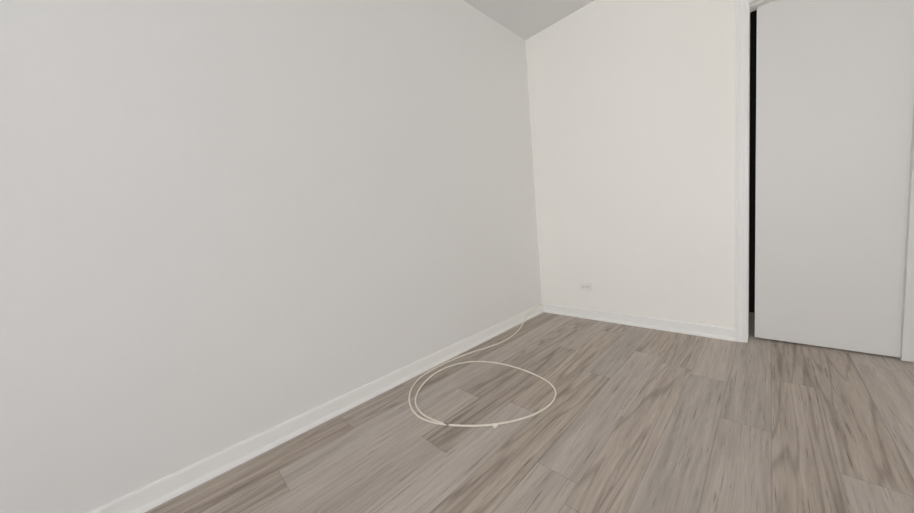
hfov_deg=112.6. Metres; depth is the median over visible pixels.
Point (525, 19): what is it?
ceiling
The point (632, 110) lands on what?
wall
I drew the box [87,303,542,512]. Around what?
baseboard
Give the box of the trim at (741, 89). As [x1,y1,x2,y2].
[735,0,751,342]
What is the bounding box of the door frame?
[747,0,909,361]
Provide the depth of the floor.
1.26 m
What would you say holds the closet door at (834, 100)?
in the wall at (632, 110)
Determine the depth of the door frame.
1.89 m
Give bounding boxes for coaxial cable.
[408,304,556,427]
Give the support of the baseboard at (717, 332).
attached to the wall at (632, 110)
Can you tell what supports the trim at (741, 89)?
attached to the wall at (632, 110)
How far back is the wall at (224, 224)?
1.28 m
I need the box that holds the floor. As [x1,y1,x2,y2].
[145,312,913,512]
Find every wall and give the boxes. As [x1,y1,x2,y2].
[0,0,541,512]
[525,0,734,327]
[749,10,756,312]
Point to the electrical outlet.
(586, 286)
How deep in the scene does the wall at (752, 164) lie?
2.38 m
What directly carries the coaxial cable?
on the floor
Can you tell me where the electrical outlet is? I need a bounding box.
[580,282,592,290]
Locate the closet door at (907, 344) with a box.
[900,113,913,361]
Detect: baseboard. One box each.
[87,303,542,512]
[543,303,734,341]
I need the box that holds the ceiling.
[463,0,593,39]
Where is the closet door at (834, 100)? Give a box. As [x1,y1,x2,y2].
[755,0,913,357]

